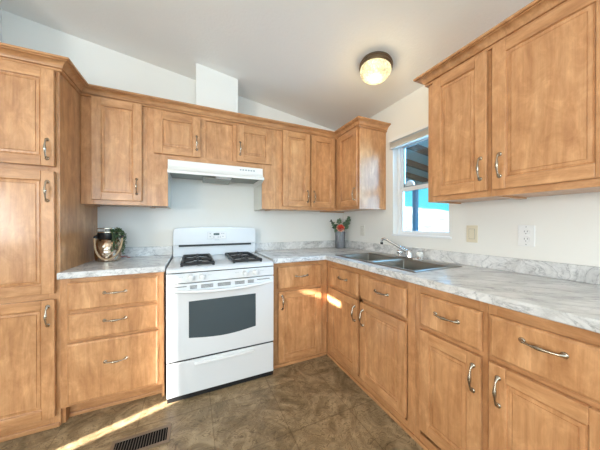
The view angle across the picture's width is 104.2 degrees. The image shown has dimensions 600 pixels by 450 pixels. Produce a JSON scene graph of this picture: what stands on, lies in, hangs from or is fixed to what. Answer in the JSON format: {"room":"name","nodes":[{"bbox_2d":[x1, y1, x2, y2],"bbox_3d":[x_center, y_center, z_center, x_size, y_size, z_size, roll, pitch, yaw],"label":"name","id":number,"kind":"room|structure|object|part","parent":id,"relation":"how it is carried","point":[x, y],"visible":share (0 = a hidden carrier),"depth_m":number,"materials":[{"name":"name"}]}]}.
{"room":"kitchen","nodes":[
{"label":"kitchen","id":0,"kind":"room"},
{"bbox_2d":[0,8,1,41],"bbox_3d":[-2.050,-0.197,1.359,0.075,2.774,0.719,0,0,-25],"label":"wall","id":1,"kind":"structure","parent":0,"point":[0,8],"depth_m":1.68,"materials":[{"name":"white paint"}]},
{"bbox_2d":[2,10,342,246],"bbox_3d":[-1.610,-0.309,2.013,4.700,3.036,0.100,0,0,-25],"label":"wall","id":2,"kind":"structure","parent":0,"point":[194,203],"depth_m":2.15,"materials":[{"name":"white paint"}]},
{"bbox_2d":[80,96,151,207],"bbox_3d":[-1.413,-0.539,1.836,0.393,0.780,0.378,0,0,-25],"label":"upper cabinet","id":3,"kind":"object","parent":2,"relation":"attached to","point":[113,133],"visible":0.98,"depth_m":1.70,"materials":[{"name":"brown wood"}]},
{"bbox_3d":[-1.335,-0.544,1.709,0.300,0.728,0.020,0,0,-25],"label":"door","id":4,"kind":"part","parent":3,"relation":"part of","materials":[{"name":"brown wood"}]},
{"bbox_3d":[-1.335,-0.544,1.709,0.188,0.616,0.016,0,0,-25],"label":"panel","id":5,"kind":"part","parent":3,"relation":"part of","materials":[{"name":"brown wood"}]},
{"bbox_3d":[-1.217,-0.289,1.736,0.021,0.128,0.032,0,0,-25],"label":"handle","id":6,"kind":"part","parent":3,"relation":"part of","materials":[{"name":"silver metal"}]},
{"bbox_2d":[122,246,172,256],"bbox_3d":[-1.420,0.233,2.035,0.544,0.082,0.018,0,0,-25],"label":"backsplash","id":7,"kind":"structure","parent":2,"relation":"attached to","point":[154,250],"depth_m":2.06,"materials":[{"name":"stone"}]},
{"bbox_2d":[147,107,275,210],"bbox_3d":[-0.760,-0.540,2.135,1.041,0.780,0.378,0,0,-25],"label":"upper cabinet","id":8,"kind":"object","parent":2,"relation":"attached to","point":[170,135],"visible":0.98,"depth_m":1.97,"materials":[{"name":"brown wood"}]},
{"bbox_3d":[-0.978,-0.721,1.873,0.330,0.327,0.020,0,0,-25],"label":"door","id":9,"kind":"part","parent":8,"relation":"part of","materials":[{"name":"brown wood"}]},
{"bbox_3d":[-0.978,-0.721,1.872,0.210,0.207,0.016,0,0,-25],"label":"panel","id":10,"kind":"part","parent":8,"relation":"part of","materials":[{"name":"brown wood"}]},
{"bbox_2d":[167,159,263,187],"bbox_3d":[-0.752,-0.453,2.127,0.763,0.132,0.399,0,0,-25],"label":"range hood","id":11,"kind":"object","parent":8,"relation":"attached to","point":[206,172],"visible":1,"depth_m":2.02,"materials":[{"name":"white metal"}]},
{"bbox_3d":[-0.411,-0.453,2.293,0.004,0.131,0.382,0,0,-25],"label":"panel","id":12,"kind":"part","parent":11,"relation":"part of","materials":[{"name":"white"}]},
{"bbox_3d":[-0.703,-0.725,2.033,0.222,0.316,0.003,0,0,-25],"label":"fixed panel","id":13,"kind":"part","parent":8,"relation":"part of","materials":[{"name":"brown wood"}]},
{"bbox_3d":[-0.412,-0.725,2.132,0.321,0.321,0.020,0,0,-25],"label":"door","id":14,"kind":"part","parent":8,"relation":"part of","materials":[{"name":"brown wood"}]},
{"bbox_3d":[-0.412,-0.725,2.132,0.201,0.201,0.016,0,0,-25],"label":"panel","id":15,"kind":"part","parent":8,"relation":"part of","materials":[{"name":"brown wood"}]},
{"bbox_2d":[269,130,335,211],"bbox_3d":[0.022,-0.541,2.493,0.679,0.780,0.378,0,0,-25],"label":"upper cabinet","id":16,"kind":"object","parent":2,"relation":"attached to","point":[305,163],"visible":0.96,"depth_m":2.34,"materials":[{"name":"brown wood"}]},
{"bbox_3d":[-0.033,-0.546,2.306,0.292,0.728,0.020,0,0,-25],"label":"door","id":17,"kind":"part","parent":16,"relation":"part of","materials":[{"name":"brown wood"}]},
{"bbox_3d":[-0.033,-0.546,2.306,0.180,0.616,0.016,0,0,-25],"label":"panel","id":18,"kind":"part","parent":16,"relation":"part of","materials":[{"name":"brown wood"}]},
{"bbox_3d":[0.240,-0.547,2.432,0.282,0.728,0.020,0,0,-25],"label":"door","id":19,"kind":"part","parent":16,"relation":"part of","materials":[{"name":"brown wood"}]},
{"bbox_3d":[0.240,-0.547,2.431,0.170,0.616,0.016,0,0,-25],"label":"panel","id":20,"kind":"part","parent":16,"relation":"part of","materials":[{"name":"brown wood"}]},
{"bbox_2d":[0,354,423,449],"bbox_3d":[-0.398,1.227,-0.507,4.800,0.060,5.700,0,0,-25],"label":"floor","id":21,"kind":"structure","parent":0,"point":[311,404],"depth_m":1.42,"materials":[{"name":"tile"}]},
{"bbox_2d":[0,59,97,441],"bbox_3d":[-1.782,0.131,1.518,0.542,2.118,0.653,0,0,-25],"label":"pantry cabinet","id":22,"kind":"object","parent":21,"relation":"on","point":[46,230],"visible":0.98,"depth_m":1.32,"materials":[{"name":"brown wood"}]},
{"bbox_3d":[-1.657,0.043,1.261,0.384,0.599,0.016,0,0,-25],"label":"panel","id":23,"kind":"part","parent":22,"relation":"part of","materials":[{"name":"brown wood"}]},
{"bbox_3d":[-1.657,-0.619,1.258,0.384,0.446,0.016,0,0,-25],"label":"panel","id":24,"kind":"part","parent":22,"relation":"part of","materials":[{"name":"brown wood"}]},
{"bbox_3d":[-1.657,0.777,1.263,0.384,0.576,0.016,0,0,-25],"label":"panel","id":25,"kind":"part","parent":22,"relation":"part of","materials":[{"name":"brown wood"}]},
{"bbox_3d":[-1.657,-0.619,1.259,0.496,0.558,0.020,0,0,-25],"label":"door","id":26,"kind":"part","parent":22,"relation":"part of","materials":[{"name":"brown wood"}]},
{"bbox_3d":[-1.657,0.777,1.264,0.496,0.688,0.020,0,0,-25],"label":"door","id":27,"kind":"part","parent":22,"relation":"part of","materials":[{"name":"brown wood"}]},
{"bbox_3d":[-1.657,0.043,1.261,0.496,0.711,0.020,0,0,-25],"label":"door","id":28,"kind":"part","parent":22,"relation":"part of","materials":[{"name":"brown wood"}]},
{"bbox_3d":[-1.666,1.178,1.270,0.542,0.026,0.012,0,0,-25],"label":"molding","id":29,"kind":"part","parent":22,"relation":"part of","materials":[{"name":"brown wood"}]},
{"bbox_3d":[-1.673,0.132,1.281,0.542,2.118,0.019,0,0,-25],"label":"frame","id":30,"kind":"part","parent":22,"relation":"part of","materials":[{"name":"brown wood"}]},
{"bbox_3d":[-1.447,-0.436,1.327,0.021,0.128,0.032,0,0,-25],"label":"handle","id":31,"kind":"part","parent":22,"relation":"part of","materials":[{"name":"silver metal"}]},
{"bbox_3d":[-1.447,0.524,1.331,0.021,0.128,0.032,0,0,-25],"label":"handle","id":32,"kind":"part","parent":22,"relation":"part of","materials":[{"name":"silver metal"}]},
{"bbox_3d":[-1.447,-0.194,1.328,0.021,0.128,0.032,0,0,-25],"label":"handle","id":33,"kind":"part","parent":22,"relation":"part of","materials":[{"name":"silver metal"}]},
{"bbox_2d":[0,42,390,140],"bbox_3d":[-0.580,-0.937,1.820,2.982,0.065,0.454,0,0,-25],"label":"crown molding","id":34,"kind":"structure","parent":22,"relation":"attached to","point":[64,65],"depth_m":1.79,"materials":[{"name":"brown wood"}]},
{"bbox_2d":[60,270,166,422],"bbox_3d":[-1.290,0.752,1.742,0.534,0.874,0.658,0,0,-25],"label":"base cabinet","id":35,"kind":"object","parent":21,"relation":"on","point":[113,351],"visible":0.94,"depth_m":1.47,"materials":[{"name":"brown wood"}]},
{"bbox_3d":[-1.170,0.890,1.482,0.463,0.361,0.020,0,0,-25],"label":"drawer","id":36,"kind":"part","parent":35,"relation":"part of","materials":[{"name":"brown wood"}]},
{"bbox_3d":[-1.170,0.612,1.481,0.463,0.160,0.020,0,0,-25],"label":"drawer","id":37,"kind":"part","parent":35,"relation":"part of","materials":[{"name":"brown wood"}]},
{"bbox_3d":[-1.170,0.429,1.480,0.463,0.169,0.020,0,0,-25],"label":"drawer","id":38,"kind":"part","parent":35,"relation":"part of","materials":[{"name":"brown wood"}]},
{"bbox_2d":[57,246,172,279],"bbox_3d":[-1.289,0.254,1.750,0.544,0.121,0.647,0,0,-25],"label":"countertop","id":39,"kind":"structure","parent":35,"relation":"on","point":[152,259],"depth_m":1.59,"materials":[{"name":"stone"}]},
{"bbox_2d":[93,228,123,261],"bbox_3d":[-1.459,0.149,1.793,0.194,0.252,0.196,0,0,-25],"label":"copper pot","id":40,"kind":"object","parent":39,"relation":"on","point":[102,245],"visible":0.87,"depth_m":1.74,"materials":[{"name":"brown metal"}]},
{"bbox_3d":[-1.426,0.178,1.732,0.177,0.164,0.058,0,0,-25],"label":"rope handle","id":41,"kind":"part","parent":40,"relation":"part of","materials":[{"name":"beige wicker"}]},
{"bbox_2d":[110,227,129,257],"bbox_3d":[-1.403,0.135,1.806,0.126,0.241,0.124,0,0,36],"label":"trailing plant","id":42,"kind":"object","parent":40,"relation":"in","point":[121,232],"visible":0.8,"depth_m":1.79,"materials":[{"name":"green plant"}]},
{"bbox_3d":[-1.158,0.592,1.458,0.128,0.021,0.032,0,0,-25],"label":"handle","id":43,"kind":"part","parent":35,"relation":"part of","materials":[{"name":"silver metal"}]},
{"bbox_3d":[-1.158,0.420,1.457,0.128,0.021,0.032,0,0,-25],"label":"handle","id":44,"kind":"part","parent":35,"relation":"part of","materials":[{"name":"silver metal"}]},
{"bbox_3d":[-1.155,0.850,1.460,0.128,0.021,0.032,0,0,-25],"label":"handle","id":45,"kind":"part","parent":35,"relation":"part of","materials":[{"name":"silver metal"}]},
{"bbox_3d":[-1.204,1.179,1.554,0.500,0.022,0.010,0,0,-25],"label":"molding","id":46,"kind":"part","parent":35,"relation":"part of","materials":[{"name":"brown wood"}]},
{"bbox_2d":[110,423,171,449],"bbox_3d":[-0.871,1.188,1.281,0.284,0.005,0.128,0,0,-25],"label":"floor vent","id":47,"kind":"object","parent":21,"relation":"in","point":[157,436],"visible":1,"depth_m":1.29,"materials":[{"name":"brown metal"}]},
{"bbox_2d":[166,227,273,403],"bbox_3d":[-0.673,0.604,1.974,0.744,1.170,0.713,0,0,-25],"label":"gas range","id":48,"kind":"object","parent":21,"relation":"on","point":[220,292],"visible":1,"depth_m":1.70,"materials":[{"name":"white metal"}]},
{"bbox_3d":[-0.740,0.359,1.585,0.046,0.046,0.034,0,0,-25],"label":"knob","id":49,"kind":"part","parent":48,"relation":"part of","materials":[{"name":"white plastic"}]},
{"bbox_3d":[-0.676,0.359,1.615,0.046,0.046,0.034,0,0,-25],"label":"knob","id":50,"kind":"part","parent":48,"relation":"part of","materials":[{"name":"white plastic"}]},
{"bbox_3d":[-0.792,0.100,2.228,0.170,0.065,0.001,0,0,-25],"label":"clock panel","id":51,"kind":"part","parent":48,"relation":"part of","materials":[{"name":"white plastic"}]},
{"bbox_3d":[-0.551,0.362,1.707,0.740,0.065,0.030,0,0,-25],"label":"control panel","id":52,"kind":"part","parent":48,"relation":"part of","materials":[{"name":"white metal"}]},
{"bbox_3d":[-0.553,1.172,1.715,0.736,0.034,0.020,0,0,-25],"label":"toe plate","id":53,"kind":"part","parent":48,"relation":"part of","materials":[{"name":"white metal"}]},
{"bbox_3d":[-0.551,1.041,1.708,0.738,0.227,0.032,0,0,-25],"label":"storage drawer","id":54,"kind":"part","parent":48,"relation":"part of","materials":[{"name":"white metal"}]},
{"bbox_3d":[-0.550,0.657,1.706,0.740,0.516,0.034,0,0,-25],"label":"oven door","id":55,"kind":"part","parent":48,"relation":"part of","materials":[{"name":"white metal"}]},
{"bbox_2d":[166,253,273,273],"bbox_3d":[-0.677,0.304,1.982,0.744,0.036,0.628,0,0,-25],"label":"cooktop","id":56,"kind":"object","parent":48,"relation":"in","point":[223,262],"depth_m":1.77,"materials":[{"name":"white metal"}]},
{"bbox_3d":[-0.534,0.448,1.671,0.724,0.040,0.048,0,0,-25],"label":"handle","id":57,"kind":"part","parent":48,"relation":"part of","materials":[{"name":"white plastic"}]},
{"bbox_3d":[-0.404,0.358,1.740,0.046,0.046,0.034,0,0,-25],"label":"knob","id":58,"kind":"part","parent":48,"relation":"part of","materials":[{"name":"white plastic"}]},
{"bbox_2d":[273,260,326,368],"bbox_3d":[-0.105,0.750,2.286,0.526,0.874,0.658,0,0,-25],"label":"base cabinet","id":59,"kind":"object","parent":21,"relation":"on","point":[300,288],"visible":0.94,"depth_m":2.01,"materials":[{"name":"brown wood"}]},
{"bbox_3d":[0.004,0.443,2.018,0.408,0.186,0.020,0,0,-25],"label":"drawer","id":60,"kind":"part","parent":59,"relation":"part of","materials":[{"name":"brown wood"}]},
{"bbox_3d":[0.004,0.849,2.020,0.408,0.582,0.020,0,0,-25],"label":"door","id":61,"kind":"part","parent":59,"relation":"part of","materials":[{"name":"brown wood"}]},
{"bbox_3d":[0.006,1.176,2.031,0.514,0.024,0.012,0,0,-25],"label":"molding","id":62,"kind":"part","parent":59,"relation":"part of","materials":[{"name":"brown wood"}]},
{"bbox_3d":[0.004,0.849,2.019,0.296,0.470,0.016,0,0,-25],"label":"panel","id":63,"kind":"part","parent":59,"relation":"part of","materials":[{"name":"brown wood"}]},
{"bbox_2d":[255,240,599,332],"bbox_3d":[0.583,0.255,1.506,1.135,0.121,2.649,0,0,-25],"label":"countertop","id":64,"kind":"structure","parent":59,"relation":"on","point":[568,294],"depth_m":1.21,"materials":[{"name":"stone"}]},
{"bbox_2d":[335,231,344,248],"bbox_3d":[0.473,0.174,2.749,0.119,0.195,0.119,0,0,-25],"label":"vase","id":65,"kind":"object","parent":64,"relation":"on","point":[339,236],"visible":0.89,"depth_m":2.70,"materials":[{"name":"silver metal"}]},
{"bbox_2d":[330,219,337,232],"bbox_3d":[0.402,0.089,2.703,0.150,0.307,0.069,0,0,-42],"label":"eucalyptus sprig","id":66,"kind":"object","parent":65,"relation":"in","point":[335,225],"visible":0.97,"depth_m":2.69,"materials":[{"name":"green plant"}]},
{"bbox_2d":[336,224,344,231],"bbox_3d":[0.463,0.111,2.665,0.087,0.242,0.065,0,0,32],"label":"rose","id":67,"kind":"object","parent":65,"relation":"in","point":[340,226],"visible":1,"depth_m":2.66,"materials":[{"name":"red plant"}]},
{"bbox_2d":[343,220,349,230],"bbox_3d":[0.541,0.092,2.752,0.103,0.301,0.084,0,0,12],"label":"eucalyptus sprig","id":68,"kind":"object","parent":65,"relation":"in","point":[346,225],"visible":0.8,"depth_m":2.74,"materials":[{"name":"green plant"}]},
{"bbox_2d":[336,252,462,294],"bbox_3d":[0.696,0.356,1.832,0.458,0.174,0.843,0,0,-25],"label":"sink","id":69,"kind":"object","parent":64,"relation":"in","point":[410,265],"visible":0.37,"depth_m":1.80,"materials":[{"name":"silver metal"}]},
{"bbox_2d":[380,238,423,260],"bbox_3d":[0.840,0.188,1.920,0.092,0.160,0.362,0,0,-36],"label":"faucet","id":70,"kind":"object","parent":64,"relation":"on","point":[401,250],"visible":1,"depth_m":1.89,"materials":[{"name":"silver metal"}]},
{"bbox_3d":[0.791,0.171,1.956,0.245,0.126,0.026,0,0,44],"label":"spout","id":71,"kind":"part","parent":70,"relation":"part of","materials":[{"name":"silver metal"}]},
{"bbox_3d":[0.874,0.229,1.875,0.054,0.054,0.054,0,0,-25],"label":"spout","id":72,"kind":"part","parent":70,"relation":"part of","materials":[{"name":"silver metal"}]},
{"bbox_3d":[0.874,0.262,1.875,0.044,0.012,0.254,0,0,-25],"label":"deck plate","id":73,"kind":"part","parent":70,"relation":"part of","materials":[{"name":"silver metal"}]},
{"bbox_3d":[0.915,0.224,1.786,0.052,0.038,0.052,0,0,-25],"label":"knob","id":74,"kind":"part","parent":70,"relation":"part of","materials":[{"name":"white plastic"}]},
{"bbox_2d":[327,260,414,438],"bbox_3d":[0.692,0.752,1.836,0.658,0.874,0.934,0,0,-25],"label":"base cabinet","id":75,"kind":"object","parent":21,"relation":"on","point":[371,316],"visible":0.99,"depth_m":1.56,"materials":[{"name":"brown wood"}]},
{"bbox_3d":[0.347,0.829,1.899,0.016,0.438,0.276,0,0,-25],"label":"panel","id":76,"kind":"part","parent":75,"relation":"part of","materials":[{"name":"brown wood"}]},
{"bbox_3d":[0.348,0.829,1.899,0.020,0.550,0.388,0,0,-25],"label":"door","id":77,"kind":"part","parent":75,"relation":"part of","materials":[{"name":"brown wood"}]},
{"bbox_3d":[0.348,0.447,1.897,0.020,0.168,0.388,0,0,-25],"label":"false drawer","id":78,"kind":"part","parent":75,"relation":"part of","materials":[{"name":"brown wood"}]},
{"bbox_3d":[0.393,0.659,1.737,0.032,0.128,0.021,0,0,-25],"label":"handle","id":79,"kind":"part","parent":75,"relation":"part of","materials":[{"name":"silver metal"}]},
{"bbox_3d":[0.431,0.660,1.653,0.032,0.128,0.021,0,0,-25],"label":"handle","id":80,"kind":"part","parent":75,"relation":"part of","materials":[{"name":"silver metal"}]},
{"bbox_3d":[0.441,1.177,1.715,0.012,0.024,0.920,0,0,-25],"label":"molding","id":81,"kind":"part","parent":75,"relation":"part of","materials":[{"name":"brown wood"}]},
{"bbox_3d":[0.506,0.434,1.491,0.032,0.021,0.128,0,0,-25],"label":"handle","id":82,"kind":"part","parent":75,"relation":"part of","materials":[{"name":"silver metal"}]},
{"bbox_3d":[0.524,0.830,1.514,0.016,0.438,0.280,0,0,-25],"label":"panel","id":83,"kind":"part","parent":75,"relation":"part of","materials":[{"name":"brown wood"}]},
{"bbox_3d":[0.524,0.830,1.514,0.020,0.550,0.392,0,0,-25],"label":"door","id":84,"kind":"part","parent":75,"relation":"part of","materials":[{"name":"brown wood"}]},
{"bbox_3d":[0.524,0.448,1.512,0.020,0.168,0.392,0,0,-25],"label":"false drawer","id":85,"kind":"part","parent":75,"relation":"part of","materials":[{"name":"brown wood"}]},
{"bbox_2d":[414,284,487,449],"bbox_3d":[0.961,0.754,1.251,0.658,0.874,0.352,0,0,-25],"label":"base cabinet","id":86,"kind":"object","parent":21,"relation":"on","point":[451,330],"visible":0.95,"depth_m":1.10,"materials":[{"name":"brown wood"}]},
{"bbox_3d":[0.707,1.179,1.136,0.012,0.024,0.352,0,0,-25],"label":"molding","id":87,"kind":"part","parent":86,"relation":"part of","materials":[{"name":"brown wood"}]},
{"bbox_3d":[0.681,0.442,1.107,0.032,0.021,0.128,0,0,-25],"label":"handle","id":88,"kind":"part","parent":86,"relation":"part of","materials":[{"name":"silver metal"}]},
{"bbox_3d":[0.705,0.824,1.119,0.016,0.423,0.183,0,0,-25],"label":"panel","id":89,"kind":"part","parent":86,"relation":"part of","materials":[{"name":"brown wood"}]},
{"bbox_3d":[0.705,0.824,1.119,0.020,0.535,0.295,0,0,-25],"label":"door","id":90,"kind":"part","parent":86,"relation":"part of","materials":[{"name":"brown wood"}]},
{"bbox_3d":[0.705,0.450,1.118,0.020,0.168,0.295,0,0,-25],"label":"drawer","id":91,"kind":"part","parent":86,"relation":"part of","materials":[{"name":"brown wood"}]},
{"bbox_3d":[0.731,0.659,1.001,0.032,0.128,0.021,0,0,-25],"label":"handle","id":92,"kind":"part","parent":86,"relation":"part of","materials":[{"name":"silver metal"}]},
{"bbox_2d":[488,304,599,449],"bbox_3d":[1.111,0.755,0.922,0.658,0.874,0.370,0,0,-25],"label":"base cabinet","id":93,"kind":"object","parent":21,"relation":"on","point":[544,374],"visible":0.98,"depth_m":0.81,"materials":[{"name":"brown wood"}]},
{"bbox_3d":[0.769,0.659,0.917,0.032,0.128,0.021,0,0,-25],"label":"handle","id":94,"kind":"part","parent":93,"relation":"part of","materials":[{"name":"silver metal"}]},
{"bbox_3d":[0.822,0.423,0.800,0.032,0.021,0.128,0,0,-25],"label":"handle","id":95,"kind":"part","parent":93,"relation":"part of","materials":[{"name":"silver metal"}]},
{"bbox_3d":[0.846,0.825,0.813,0.020,0.535,0.321,0,0,-25],"label":"door","id":96,"kind":"part","parent":93,"relation":"part of","materials":[{"name":"brown wood"}]},
{"bbox_3d":[0.846,0.451,0.811,0.020,0.168,0.321,0,0,-25],"label":"drawer","id":97,"kind":"part","parent":93,"relation":"part of","materials":[{"name":"brown wood"}]},
{"bbox_3d":[0.845,0.825,0.812,0.016,0.423,0.209,0,0,-25],"label":"panel","id":98,"kind":"part","parent":93,"relation":"part of","materials":[{"name":"brown wood"}]},
{"bbox_2d":[196,63,237,112],"bbox_3d":[-0.783,-1.181,2.187,0.352,0.427,0.264,0,0,-25],"label":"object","id":99,"kind":"structure","parent":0,"point":[214,89],"depth_m":2.06,"materials":[{"name":"white paint"}]},
{"bbox_2d":[0,0,533,130],"bbox_3d":[-0.398,-1.520,-0.516,4.800,0.797,5.700,0,0,-25],"label":"ceiling","id":100,"kind":"structure","parent":0,"point":[301,59],"depth_m":1.66,"materials":[{"name":"white paint"}]},
{"bbox_2d":[359,51,392,84],"bbox_3d":[0.565,-1.149,1.742,0.240,0.150,0.240,0,0,-7],"label":"ceiling light","id":101,"kind":"object","parent":100,"relation":"attached to","point":[375,67],"visible":1,"depth_m":1.67,"materials":[{"name":"white glass"}]},
{"bbox_2d":[343,85,599,266],"bbox_3d":[1.748,0.035,0.473,0.120,2.358,5.700,0,0,-25],"label":"wall","id":102,"kind":"structure","parent":0,"point":[567,226],"depth_m":1.48,"materials":[{"name":"white paint"}]},
{"bbox_2d":[329,127,385,212],"bbox_3d":[0.522,-0.542,2.538,0.378,0.780,0.712,0,0,-25],"label":"upper cabinet","id":103,"kind":"object","parent":102,"relation":"attached to","point":[360,152],"visible":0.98,"depth_m":2.24,"materials":[{"name":"brown wood"}]},
{"bbox_3d":[0.466,-0.543,2.306,0.016,0.610,0.195,0,0,-25],"label":"panel","id":104,"kind":"part","parent":103,"relation":"part of","materials":[{"name":"brown wood"}]},
{"bbox_3d":[0.467,-0.543,2.306,0.020,0.722,0.307,0,0,-25],"label":"door","id":105,"kind":"part","parent":103,"relation":"part of","materials":[{"name":"brown wood"}]},
{"bbox_3d":[0.477,-0.541,2.341,0.019,0.780,0.390,0,0,-25],"label":"frame","id":106,"kind":"part","parent":103,"relation":"part of","materials":[{"name":"brown wood"}]},
{"bbox_2d":[360,225,364,235],"bbox_3d":[0.697,0.061,2.609,0.008,0.115,0.070,0,0,-25],"label":"wall outlet","id":107,"kind":"object","parent":102,"relation":"attached to","point":[362,227],"visible":1,"depth_m":2.60,"materials":[{"name":"white plastic"}]},
{"bbox_2d":[392,137,451,238],"bbox_3d":[1.044,-0.337,1.991,0.123,0.878,0.564,0,0,-25],"label":"window","id":108,"kind":"structure","parent":102,"relation":"in","point":[402,188],"depth_m":2.19,"materials":[{"name":"white plastic"}]},
{"bbox_2d":[388,123,427,149],"bbox_3d":[0.974,-0.756,1.954,0.046,0.090,0.579,0,0,-25],"label":"window blind","id":109,"kind":"object","parent":108,"relation":"attached to","point":[421,132],"visible":0.58,"depth_m":2.00,"materials":[{"name":"white plastic"}]},
{"bbox_3d":[0.976,-0.719,1.955,0.037,0.016,0.567,0,0,-25],"label":"rail","id":110,"kind":"part","parent":109,"relation":"part of","materials":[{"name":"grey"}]},
{"bbox_2d":[405,180,414,185],"bbox_3d":[1.019,-0.365,2.167,0.013,0.100,0.100,0,0,-25],"label":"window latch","id":111,"kind":"object","parent":108,"relation":"attached to","point":[410,182],"visible":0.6,"depth_m":2.16,"materials":[{"name":"white"}]},
{"bbox_3d":[1.081,-0.539,2.008,0.020,0.415,0.480,0,0,-25],"label":"sash","id":112,"kind":"part","parent":108,"relation":"part of","materials":[{"name":"white plastic"}]},
{"bbox_3d":[1.017,0.095,1.980,0.064,0.016,0.564,0,0,-25],"label":"sill","id":113,"kind":"part","parent":108,"relation":"part of","materials":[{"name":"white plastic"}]},
{"bbox_3d":[1.060,-0.130,2.000,0.028,0.416,0.480,0,0,-25],"label":"sash","id":114,"kind":"part","parent":108,"relation":"part of","materials":[{"name":"white plastic"}]},
{"bbox_2d":[255,240,599,284],"bbox_3d":[0.583,0.235,1.506,1.134,0.082,2.648,0,0,-25],"label":"backsplash","id":115,"kind":"structure","parent":102,"relation":"attached to","point":[572,272],"depth_m":1.51,"materials":[{"name":"stone"}]},
{"bbox_2d":[466,225,477,242],"bbox_3d":[1.167,0.060,1.585,0.008,0.115,0.070,0,0,-25],"label":"light switch","id":116,"kind":"object","parent":102,"relation":"attached to","point":[471,230],"visible":1,"depth_m":1.58,"materials":[{"name":"beige plastic"}]},
{"bbox_2d":[428,50,519,203],"bbox_3d":[1.034,-0.538,1.422,0.378,0.780,0.356,0,0,-25],"label":"upper cabinet","id":117,"kind":"object","parent":102,"relation":"attached to","point":[459,101],"visible":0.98,"depth_m":1.32,"materials":[{"name":"brown wood"}]},
{"bbox_3d":[0.907,-0.540,1.345,0.016,0.610,0.188,0,0,-25],"label":"panel","id":118,"kind":"part","parent":117,"relation":"part of","materials":[{"name":"brown wood"}]},
{"bbox_3d":[0.922,-0.538,1.371,0.019,0.780,0.356,0,0,-25],"label":"frame","id":119,"kind":"part","parent":117,"relation":"part of","materials":[{"name":"brown wood"}]},
{"bbox_3d":[0.907,-0.540,1.345,0.020,0.722,0.300,0,0,-25],"label":"door","id":120,"kind":"part","parent":117,"relation":"part of","materials":[{"name":"brown wood"}]},
{"bbox_3d":[0.935,-0.296,1.224,0.032,0.128,0.021,0,0,-25],"label":"handle","id":121,"kind":"part","parent":117,"relation":"part of","materials":[{"name":"silver metal"}]},
{"bbox_2d":[413,0,570,87],"bbox_3d":[1.113,-0.935,1.242,0.387,0.065,0.874,0,0,-25],"label":"crown molding","id":122,"kind":"structure","parent":102,"relation":"attached to","point":[535,10],"depth_m":1.17,"materials":[{"name":"brown wood"}]},
{"bbox_2d":[518,225,534,246],"bbox_3d":[1.285,0.061,1.327,0.009,0.120,0.074,0,0,-25],"label":"wall outlet","id":123,"kind":"object","parent":102,"relation":"attached to","point":[526,233],"visible":1,"depth_m":1.32,"materials":[{"name":"white plastic"}]},
{"bbox_2d":[522,236,529,241],"bbox_3d":[1.282,0.082,1.325,0.002,0.034,0.034,0,0,-25],"label":"receptacle","id":124,"kind":"object","parent":123,"relation":"attached to","point":[524,238],"depth_m":1.33,"materials":[{"name":"white plastic"}]},
{"bbox_2d":[522,229,529,234],"bbox_3d":[1.282,0.040,1.325,0.002,0.034,0.034,0,0,-25],"label":"receptacle","id":125,"kind":"object","parent":123,"relation":"attached to","point":[524,231],"depth_m":1.32,"materials":[{"name":"white plastic"}]},
{"bbox_2d":[491,0,599,198],"bbox_3d":[1.203,-0.537,1.054,0.378,0.780,0.454,0,0,-25],"label":"upper cabinet","id":126,"kind":"object","parent":102,"relation":"attached to","point":[546,74],"visible":1,"depth_m":1.00,"materials":[{"name":"brown wood"}]},
{"bbox_3d":[0.970,-0.296,1.147,0.032,0.128,0.021,0,0,-25],"label":"handle","id":127,"kind":"part","parent":126,"relation":"part of","materials":[{"name":"silver metal"}]},
{"bbox_3d":[1.091,-0.536,1.002,0.019,0.780,0.454,0,0,-25],"label":"frame","id":128,"kind":"part","parent":126,"relation":"part of","materials":[{"name":"brown wood"}]},
{"label":"outside","id":129,"kind":"structure","parent":0,"visible":0},
{"bbox_3d":[1.730,2.105,4.597,3.280,0.050,10.000,0,0,-25],"label":"ground","id":130,"kind":"structure","parent":129,"visible":0},
{"bbox_2d":[406,141,427,230],"bbox_3d":[1.794,0.313,4.345,3.170,3.532,8.500,0,0,-25],"label":"patio cover","id":131,"kind":"object","parent":130,"relation":"on","point":[416,155],"visible":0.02,"depth_m":4.51,"materials":[{"name":"grey"}]},
{"bbox_3d":[2.702,0.611,5.472,0.090,2.929,0.090,0,0,-25],"label":"post","id":132,"kind":"part","parent":131,"relation":"part of","materials":[{"name":"blue wood"}]},
{"bbox_3d":[1.794,-1.232,4.340,3.170,0.442,8.500,0,0,-25],"label":"roof panel","id":133,"kind":"part","parent":131,"relation":"part of","materials":[{"name":"grey"}]},
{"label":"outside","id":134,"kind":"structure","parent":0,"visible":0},
{"bbox_2d":[405,206,448,231],"bbox_3d":[18.764,-1.380,38.796,57.000,6.685,110.000,0,0,-25],"label":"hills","id":135,"kind":"structure","parent":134,"point":[428,219],"depth_m":43.34,"materials":[{"name":"white"}]}
]}

